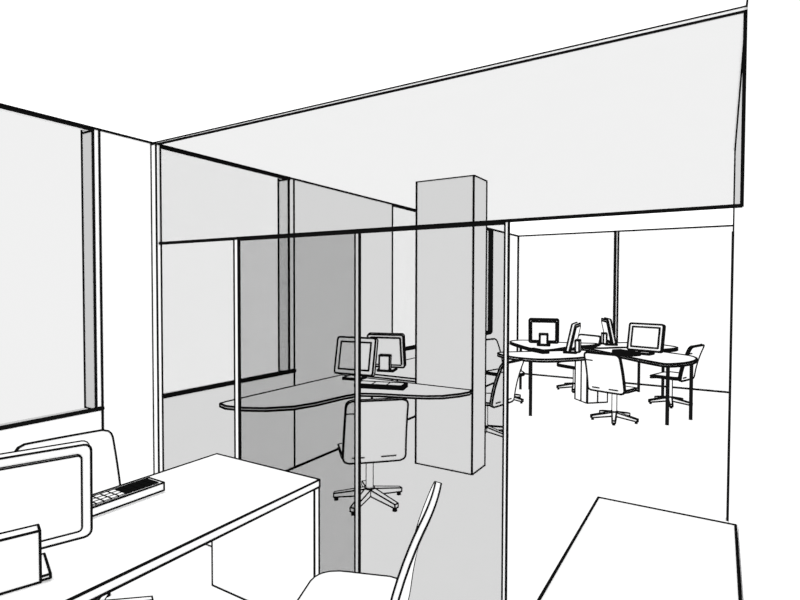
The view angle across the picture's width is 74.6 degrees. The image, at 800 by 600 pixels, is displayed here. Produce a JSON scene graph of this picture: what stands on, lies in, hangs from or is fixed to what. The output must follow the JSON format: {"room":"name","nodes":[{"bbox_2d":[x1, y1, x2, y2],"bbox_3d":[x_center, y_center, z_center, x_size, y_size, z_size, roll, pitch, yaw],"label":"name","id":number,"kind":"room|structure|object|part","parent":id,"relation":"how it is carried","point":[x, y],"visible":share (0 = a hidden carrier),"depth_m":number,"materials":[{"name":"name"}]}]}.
{"room":"office","nodes":[
{"label":"office","id":0,"kind":"room"},
{"bbox_2d":[0,103,518,483],"bbox_3d":[-1.121,0.227,4.751,0.175,2.746,12.930,1,2,31],"label":"wall","id":1,"kind":"structure","parent":0,"point":[316,273],"depth_m":4.09,"materials":[{"name":"white paint"}]},
{"bbox_2d":[0,106,104,430],"bbox_3d":[-2.497,-0.164,2.378,0.039,1.788,2.272,1,2,31],"label":"window","id":2,"kind":"structure","parent":1,"relation":"in","point":[49,418],"depth_m":3.07,"materials":[{"name":"pale tinted glass"},{"name":"white paint"}]},
{"bbox_2d":[150,143,163,473],"bbox_3d":[-1.690,0.264,3.656,0.067,2.685,0.046,1,2,31],"label":"trim","id":3,"kind":"structure","parent":1,"relation":"attached to","point":[155,150],"depth_m":3.64,"materials":[{"name":"white paint"}]},
{"bbox_2d":[164,234,360,571],"bbox_3d":[-0.936,0.617,3.227,1.700,1.991,0.032,1,2,31],"label":"door","id":4,"kind":"structure","parent":1,"relation":"in","point":[357,237],"depth_m":2.79,"materials":[{"name":"white paint"}]},
{"bbox_2d":[393,204,491,350],"bbox_3d":[0.730,-0.286,7.650,0.072,1.818,3.173,1,2,31],"label":"window","id":5,"kind":"structure","parent":1,"relation":"in","point":[411,347],"depth_m":6.62,"materials":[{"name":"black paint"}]},
{"bbox_2d":[153,5,747,144],"bbox_3d":[-0.242,-1.054,2.744,3.441,0.033,0.026,1,2,31],"label":"trim","id":6,"kind":"structure","parent":1,"relation":"attached to","point":[739,10],"depth_m":2.33,"materials":[{"name":"white paint"}]},
{"bbox_2d":[159,12,747,397],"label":"window","id":7,"kind":"structure","parent":1,"relation":"in","point":[284,372],"depth_m":2.30,"materials":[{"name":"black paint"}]},
{"bbox_2d":[488,229,493,331],"bbox_3d":[1.548,-0.325,8.968,0.030,1.772,0.160,1,2,31],"label":"trim","id":8,"kind":"structure","parent":1,"relation":"attached to","point":[491,231],"depth_m":8.93,"materials":[{"name":"black metal"}]},
{"bbox_2d":[0,0,745,234],"bbox_3d":[1.656,-1.091,3.064,6.600,0.050,13.000,1,2,31],"label":"ceiling","id":9,"kind":"structure","parent":0,"point":[648,122],"depth_m":2.65,"materials":[{"name":"paint"}]},
{"bbox_2d":[106,375,728,599],"bbox_3d":[1.649,1.648,3.136,6.600,0.050,13.000,1,2,31],"label":"floor","id":10,"kind":"structure","parent":0,"point":[561,459],"depth_m":4.35,"materials":[{"name":"white plastic"}]},
{"bbox_2d":[14,429,153,599],"bbox_3d":[-1.577,1.182,2.633,0.669,0.891,0.562,2,2,42],"label":"swivel chair","id":11,"kind":"object","parent":10,"relation":"on","point":[106,473],"visible":0.24,"depth_m":2.90,"materials":[{"name":"white plastic"}]},
{"bbox_3d":[-1.759,0.985,2.793,0.176,0.506,0.485,2,2,42],"label":"backrest","id":12,"kind":"part","parent":11,"relation":"part of","materials":[{"name":"white plastic"}]},
{"bbox_3d":[-1.581,1.557,2.768,0.061,0.086,0.259,0,2,-13],"label":"leg","id":13,"kind":"part","parent":11,"relation":"part of","materials":[{"name":"white plastic"}]},
{"bbox_3d":[-1.408,1.560,2.693,0.259,0.086,0.061,-1,2,-31],"label":"leg","id":14,"kind":"part","parent":11,"relation":"part of","materials":[{"name":"white plastic"}]},
{"bbox_2d":[0,453,320,599],"bbox_3d":[-1.276,1.261,1.760,0.740,0.780,2.230,1,2,31],"label":"desk","id":15,"kind":"object","parent":10,"relation":"on","point":[260,522],"visible":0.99,"depth_m":2.31,"materials":[{"name":"white laminate"}]},
{"bbox_2d":[0,440,92,594],"bbox_3d":[-1.200,0.676,1.633,0.428,0.396,0.203,-1,2,-40],"label":"monitor","id":16,"kind":"object","parent":15,"relation":"on","point":[46,492],"visible":1,"depth_m":1.66,"materials":[{"name":"white plastic"}]},
{"bbox_2d":[93,477,164,516],"bbox_3d":[-1.222,0.836,2.179,0.119,0.046,0.469,1,2,31],"label":"keyboard","id":17,"kind":"object","parent":15,"relation":"on","point":[112,499],"visible":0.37,"depth_m":2.22,"materials":[{"name":"white plastic"}]},
{"bbox_3d":[-0.708,1.228,2.691,0.738,0.690,0.043,1,2,31],"label":"panel","id":18,"kind":"part","parent":15,"relation":"part of","materials":[{"name":"white laminate"}]},
{"bbox_2d":[219,374,471,411],"bbox_3d":[-0.390,1.192,4.393,1.504,0.784,1.598,1,2,31],"label":"desk","id":19,"kind":"object","parent":10,"relation":"on","point":[315,393],"visible":0.9,"depth_m":4.49,"materials":[{"name":"white laminate"}]},
{"bbox_2d":[334,336,378,380],"bbox_3d":[-0.438,0.569,5.154,0.440,0.416,0.214,1,2,23],"label":"monitor","id":20,"kind":"object","parent":19,"relation":"on","point":[344,354],"visible":0.91,"depth_m":5.13,"materials":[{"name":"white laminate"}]},
{"bbox_2d":[361,380,407,390],"bbox_3d":[-0.170,0.767,4.717,0.464,0.046,0.174,1,2,14],"label":"keyboard","id":21,"kind":"object","parent":19,"relation":"on","point":[383,385],"visible":0.84,"depth_m":4.66,"materials":[{"name":"white plastic"}]},
{"bbox_2d":[297,481,441,599],"bbox_3d":[-0.185,1.201,2.071,0.666,0.889,0.557,0,2,11],"label":"swivel chair","id":22,"kind":"object","parent":10,"relation":"on","point":[333,584],"visible":1,"depth_m":2.18,"materials":[{"name":"white plastic"}]},
{"bbox_3d":[-0.225,1.235,2.087,0.413,0.055,0.478,0,2,11],"label":"seat","id":23,"kind":"part","parent":22,"relation":"part of","materials":[{"name":"white plastic"}]},
{"bbox_3d":[0.059,1.010,2.024,0.174,0.503,0.482,0,2,11],"label":"backrest","id":24,"kind":"part","parent":22,"relation":"part of","materials":[{"name":"white plastic"}]},
{"bbox_2d":[333,397,408,515],"bbox_3d":[-0.229,1.146,4.092,0.566,0.893,0.672,0,2,-13],"label":"swivel chair","id":25,"kind":"object","parent":10,"relation":"on","point":[384,421],"visible":0.91,"depth_m":3.87,"materials":[{"name":"white plastic"}]},
{"bbox_3d":[-0.239,1.181,4.134,0.485,0.062,0.420,0,2,-13],"label":"seat","id":26,"kind":"part","parent":25,"relation":"part of","materials":[{"name":"white plastic"}]},
{"bbox_3d":[-0.399,1.524,4.161,0.261,0.089,0.064,0,2,5],"label":"leg","id":27,"kind":"part","parent":25,"relation":"part of","materials":[{"name":"white plastic"}]},
{"bbox_3d":[-0.304,1.528,3.999,0.064,0.089,0.262,1,2,23],"label":"leg","id":28,"kind":"part","parent":25,"relation":"part of","materials":[{"name":"white plastic"}]},
{"bbox_3d":[-0.240,1.329,4.141,0.050,0.299,0.050,-1,2,-44],"label":"post","id":29,"kind":"part","parent":25,"relation":"part of","materials":[{"name":"white plastic"}]},
{"bbox_3d":[-0.175,0.961,3.847,0.489,0.510,0.180,0,2,-13],"label":"backrest","id":30,"kind":"part","parent":25,"relation":"part of","materials":[{"name":"white plastic"}]},
{"bbox_3d":[-0.120,1.528,4.040,0.261,0.089,0.064,1,2,41],"label":"leg","id":31,"kind":"part","parent":25,"relation":"part of","materials":[{"name":"white plastic"}]},
{"bbox_3d":[-0.102,1.523,4.227,0.261,0.089,0.064,-1,2,-31],"label":"leg","id":32,"kind":"part","parent":25,"relation":"part of","materials":[{"name":"white plastic"}]},
{"bbox_2d":[233,220,509,599],"bbox_3d":[-0.271,0.631,2.788,1.759,1.993,0.032,1,2,31],"label":"door","id":33,"kind":"structure","parent":10,"relation":"on","point":[236,241],"depth_m":2.35,"materials":[{"name":"white paint"}]},
{"bbox_3d":[-0.259,-0.354,2.757,1.696,0.014,0.024,1,2,31],"label":"rail","id":34,"kind":"part","parent":33,"relation":"part of","materials":[{"name":"black metal"}]},
{"bbox_2d":[367,357,414,382],"bbox_3d":[0.212,1.152,5.994,0.863,0.784,1.338,1,2,31],"label":"desk","id":35,"kind":"object","parent":10,"relation":"on","point":[407,374],"visible":0.15,"depth_m":5.50,"materials":[{"name":"white laminate"}]},
{"bbox_2d":[367,332,405,372],"bbox_3d":[-0.141,0.555,5.623,0.412,0.417,0.216,1,2,14],"label":"monitor","id":36,"kind":"object","parent":35,"relation":"on","point":[391,355],"visible":0.67,"depth_m":5.55,"materials":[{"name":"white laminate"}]},
{"bbox_2d":[486,358,523,436],"bbox_3d":[1.023,1.099,5.940,0.634,0.896,0.571,1,2,41],"label":"swivel chair","id":37,"kind":"object","parent":10,"relation":"on","point":[494,399],"visible":0.47,"depth_m":5.80,"materials":[{"name":"white plastic"}]},
{"bbox_3d":[0.972,1.283,5.990,0.052,0.301,0.052,-1,2,-37],"label":"post","id":38,"kind":"part","parent":37,"relation":"part of","materials":[{"name":"white plastic"}]},
{"bbox_3d":[0.974,1.135,5.984,0.427,0.068,0.492,1,2,41],"label":"seat","id":39,"kind":"part","parent":37,"relation":"part of","materials":[{"name":"white plastic"}]},
{"bbox_3d":[1.091,1.482,5.889,0.266,0.094,0.069,1,2,41],"label":"leg","id":40,"kind":"part","parent":37,"relation":"part of","materials":[{"name":"white plastic"}]},
{"bbox_3d":[1.109,1.477,6.076,0.267,0.094,0.069,-1,2,-31],"label":"leg","id":41,"kind":"part","parent":37,"relation":"part of","materials":[{"name":"white plastic"}]},
{"bbox_3d":[1.191,0.914,5.787,0.187,0.517,0.496,1,2,41],"label":"backrest","id":42,"kind":"part","parent":37,"relation":"part of","materials":[{"name":"white plastic"}]},
{"bbox_2d":[486,338,524,403],"bbox_3d":[1.541,1.049,7.839,0.573,0.899,0.684,-1,2,-43],"label":"swivel chair","id":43,"kind":"object","parent":10,"relation":"on","point":[493,362],"visible":0.33,"depth_m":7.99,"materials":[{"name":"white plastic"}]},
{"bbox_3d":[1.370,0.856,8.010,0.503,0.524,0.193,-1,2,-43],"label":"backrest","id":44,"kind":"part","parent":43,"relation":"part of","materials":[{"name":"white plastic"}]},
{"bbox_3d":[1.564,1.089,7.804,0.499,0.075,0.434,-1,2,-43],"label":"seat","id":45,"kind":"part","parent":43,"relation":"part of","materials":[{"name":"white plastic"}]},
{"bbox_3d":[1.685,1.436,7.705,0.272,0.100,0.074,1,2,41],"label":"leg","id":46,"kind":"part","parent":43,"relation":"part of","materials":[{"name":"white plastic"}]},
{"bbox_2d":[497,350,587,415],"bbox_3d":[2.067,1.125,7.102,1.396,0.789,0.795,0,2,-11],"label":"curved desk","id":47,"kind":"object","parent":10,"relation":"on","point":[555,356],"visible":0.63,"depth_m":6.89,"materials":[{"name":"white laminate"}]},
{"bbox_3d":[1.718,1.151,6.902,0.044,0.745,0.044,1,2,31],"label":"leg","id":48,"kind":"part","parent":47,"relation":"part of","materials":[{"name":"black metal"}]},
{"bbox_2d":[527,347,549,353],"bbox_3d":[1.906,0.699,7.233,0.126,0.048,0.366,0,2,-19],"label":"keyboard","id":49,"kind":"object","parent":47,"relation":"on","point":[536,350],"visible":1,"depth_m":7.17,"materials":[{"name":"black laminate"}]},
{"bbox_2d":[563,322,580,353],"bbox_3d":[2.351,0.516,7.156,0.220,0.421,0.446,1,2,27],"label":"monitor","id":50,"kind":"object","parent":47,"relation":"on","point":[573,345],"visible":1,"depth_m":7.05,"materials":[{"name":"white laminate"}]},
{"bbox_2d":[509,340,597,389],"bbox_3d":[2.291,1.094,8.276,1.359,0.791,1.378,1,2,31],"label":"curved desk","id":51,"kind":"object","parent":10,"relation":"on","point":[521,344],"visible":0.48,"depth_m":8.38,"materials":[{"name":"white laminate"}]},
{"bbox_3d":[1.995,1.105,8.678,0.044,0.745,0.044,1,2,31],"label":"leg","id":52,"kind":"part","parent":51,"relation":"part of","materials":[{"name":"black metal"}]},
{"bbox_2d":[528,318,558,346],"bbox_3d":[2.193,0.486,8.005,0.456,0.431,0.230,1,2,16],"label":"monitor","id":53,"kind":"object","parent":51,"relation":"on","point":[541,331],"visible":1,"depth_m":7.94,"materials":[{"name":"white plastic"}]},
{"bbox_2d":[556,334,600,392],"bbox_3d":[2.943,1.030,8.670,0.644,0.901,0.580,-1,2,-31],"label":"swivel chair","id":54,"kind":"object","parent":10,"relation":"on","point":[585,338],"visible":0.47,"depth_m":8.65,"materials":[{"name":"white plastic"}]},
{"bbox_3d":[2.724,1.414,8.661,0.275,0.103,0.077,0,2,5],"label":"leg","id":55,"kind":"part","parent":54,"relation":"part of","materials":[{"name":"white plastic"}]},
{"bbox_3d":[2.887,1.071,8.638,0.438,0.078,0.503,-1,2,-31],"label":"seat","id":56,"kind":"part","parent":54,"relation":"part of","materials":[{"name":"white plastic"}]},
{"bbox_3d":[3.136,0.841,8.779,0.197,0.528,0.507,-1,2,-31],"label":"backrest","id":57,"kind":"part","parent":54,"relation":"part of","materials":[{"name":"white plastic"}]},
{"bbox_2d":[574,361,607,403],"bbox_3d":[2.845,1.147,7.807,0.353,0.739,0.354,0,2,-13],"label":"base cabinet","id":58,"kind":"object","parent":10,"relation":"on","point":[581,392],"visible":0.44,"depth_m":7.72,"materials":[{"name":"white laminate"}]},
{"bbox_3d":[2.801,1.149,7.634,0.178,0.712,0.036,0,2,-13],"label":"door","id":59,"kind":"part","parent":58,"relation":"part of","materials":[{"name":"white laminate"}]},
{"bbox_3d":[2.960,1.149,7.669,0.178,0.712,0.036,0,2,-13],"label":"door","id":60,"kind":"part","parent":58,"relation":"part of","materials":[{"name":"white laminate"}]},
{"bbox_2d":[583,351,638,425],"bbox_3d":[2.707,1.084,6.638,0.680,0.898,0.564,-1,2,-42],"label":"swivel chair","id":61,"kind":"object","parent":10,"relation":"on","point":[604,371],"visible":1,"depth_m":6.51,"materials":[{"name":"white plastic"}]},
{"bbox_3d":[2.572,1.465,6.704,0.270,0.098,0.072,0,2,5],"label":"leg","id":62,"kind":"part","parent":61,"relation":"part of","materials":[{"name":"white plastic"}]},
{"bbox_3d":[2.515,0.899,6.481,0.191,0.521,0.500,-1,2,-42],"label":"backrest","id":63,"kind":"part","parent":61,"relation":"part of","materials":[{"name":"white plastic"}]},
{"bbox_3d":[2.732,1.270,6.684,0.052,0.303,0.057,-1,2,-25],"label":"post","id":64,"kind":"part","parent":61,"relation":"part of","materials":[{"name":"white plastic"}]},
{"bbox_3d":[2.668,1.469,6.543,0.072,0.098,0.270,1,2,23],"label":"leg","id":65,"kind":"part","parent":61,"relation":"part of","materials":[{"name":"white plastic"}]},
{"bbox_3d":[2.851,1.469,6.584,0.270,0.098,0.072,1,2,41],"label":"leg","id":66,"kind":"part","parent":61,"relation":"part of","materials":[{"name":"white plastic"}]},
{"bbox_3d":[2.730,1.122,6.679,0.431,0.072,0.496,-1,2,-42],"label":"seat","id":67,"kind":"part","parent":61,"relation":"part of","materials":[{"name":"white plastic"}]},
{"bbox_2d":[594,342,677,395],"bbox_3d":[3.674,1.101,8.134,1.116,0.792,1.154,1,2,31],"label":"curved desk","id":68,"kind":"object","parent":10,"relation":"on","point":[667,348],"visible":0.38,"depth_m":8.13,"materials":[{"name":"white laminate"}]},
{"bbox_2d":[601,317,617,345],"bbox_3d":[3.236,0.488,8.116,0.224,0.425,0.450,0,2,9],"label":"monitor","id":69,"kind":"object","parent":68,"relation":"on","point":[608,338],"visible":1,"depth_m":8.02,"materials":[{"name":"white plastic"}]},
{"bbox_3d":[3.863,1.115,8.486,0.044,0.745,0.044,1,2,31],"label":"leg","id":70,"kind":"part","parent":68,"relation":"part of","materials":[{"name":"black metal"}]},
{"bbox_3d":[3.968,1.131,7.918,0.044,0.745,0.044,1,2,31],"label":"leg","id":71,"kind":"part","parent":68,"relation":"part of","materials":[{"name":"black metal"}]},
{"bbox_2d":[537,496,741,599],"bbox_3d":[0.627,1.236,1.394,0.470,0.869,1.389,1,2,31],"label":"desk","id":72,"kind":"object","parent":10,"relation":"on","point":[621,550],"visible":1,"depth_m":1.62,"materials":[{"name":"white laminate"}]},
{"bbox_2d":[581,346,697,424],"bbox_3d":[3.376,1.124,7.272,0.910,0.790,1.860,0,2,-13],"label":"curved desk","id":73,"kind":"object","parent":10,"relation":"on","point":[668,360],"visible":0.8,"depth_m":6.70,"materials":[{"name":"white laminate"}]},
{"bbox_2d":[612,349,640,356],"bbox_3d":[3.017,0.703,7.000,0.167,0.059,0.367,0,2,-21],"label":"keyboard","id":74,"kind":"object","parent":73,"relation":"on","point":[615,351],"visible":1,"depth_m":6.93,"materials":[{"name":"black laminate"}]},
{"bbox_2d":[626,322,665,355],"bbox_3d":[3.288,0.520,7.027,0.222,0.424,0.469,-1,2,-44],"label":"monitor","id":75,"kind":"object","parent":73,"relation":"on","point":[648,339],"visible":0.95,"depth_m":7.00,"materials":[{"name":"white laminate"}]},
{"bbox_3d":[3.292,1.167,6.457,0.044,0.745,0.044,1,2,31],"label":"leg","id":76,"kind":"part","parent":73,"relation":"part of","materials":[{"name":"black metal"}]},
{"bbox_3d":[3.724,1.162,6.714,0.044,0.745,0.044,1,2,31],"label":"leg","id":77,"kind":"part","parent":73,"relation":"part of","materials":[{"name":"black metal"}]},
{"bbox_2d":[648,344,704,408],"bbox_3d":[3.954,1.062,7.551,0.573,0.900,0.661,-1,2,-41],"label":"swivel chair","id":78,"kind":"object","parent":10,"relation":"on","point":[682,375],"visible":0.72,"depth_m":7.45,"materials":[{"name":"white plastic"}]},
{"bbox_3d":[3.749,1.444,7.614,0.273,0.101,0.075,0,2,5],"label":"leg","id":79,"kind":"part","parent":78,"relation":"part of","materials":[{"name":"white plastic"}]},
{"bbox_3d":[3.910,1.101,7.588,0.501,0.077,0.436,-1,2,-41],"label":"seat","id":80,"kind":"part","parent":78,"relation":"part of","materials":[{"name":"white plastic"}]},
{"bbox_3d":[3.908,1.249,7.594,0.050,0.304,0.070,-1,2,-41],"label":"post","id":81,"kind":"part","parent":78,"relation":"part of","materials":[{"name":"white plastic"}]},
{"bbox_3d":[3.844,1.449,7.452,0.075,0.101,0.273,1,2,23],"label":"leg","id":82,"kind":"part","parent":78,"relation":"part of","materials":[{"name":"white plastic"}]},
{"bbox_3d":[4.028,1.448,7.494,0.273,0.101,0.075,1,2,41],"label":"leg","id":83,"kind":"part","parent":78,"relation":"part of","materials":[{"name":"white plastic"}]},
{"bbox_3d":[4.099,0.881,7.363,0.505,0.526,0.195,-1,2,-41],"label":"backrest","id":84,"kind":"part","parent":78,"relation":"part of","materials":[{"name":"white plastic"}]},
{"bbox_2d":[415,175,487,474],"bbox_3d":[0.481,0.226,4.976,0.604,2.710,0.318,1,2,31],"label":"column","id":85,"kind":"structure","parent":0,"point":[451,263],"depth_m":4.84,"materials":[{"name":"white paint"}]},
{"bbox_2d":[518,225,732,392],"bbox_3d":[5.008,0.143,8.590,6.597,2.745,0.128,1,2,31],"label":"wall","id":86,"kind":"structure","parent":0,"point":[678,278],"depth_m":9.05,"materials":[{"name":"white paint"}]},
{"bbox_2d":[613,230,618,341],"bbox_3d":[3.809,0.122,9.266,0.091,2.710,0.049,1,2,31],"label":"trim","id":87,"kind":"structure","parent":86,"relation":"attached to","point":[616,234],"depth_m":9.24,"materials":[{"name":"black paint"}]},
{"bbox_2d":[729,0,799,599],"bbox_3d":[0.508,0.338,0.595,0.139,2.706,7.530,1,2,31],"label":"wall","id":88,"kind":"structure","parent":0,"point":[764,481],"depth_m":0.85,"materials":[{"name":"white paint"}]},
{"bbox_2d":[726,231,733,520],"bbox_3d":[2.398,0.557,3.811,0.015,2.100,0.060,1,2,31],"label":"trim","id":89,"kind":"structure","parent":88,"relation":"attached to","point":[732,241],"depth_m":3.79,"materials":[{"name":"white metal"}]}
]}

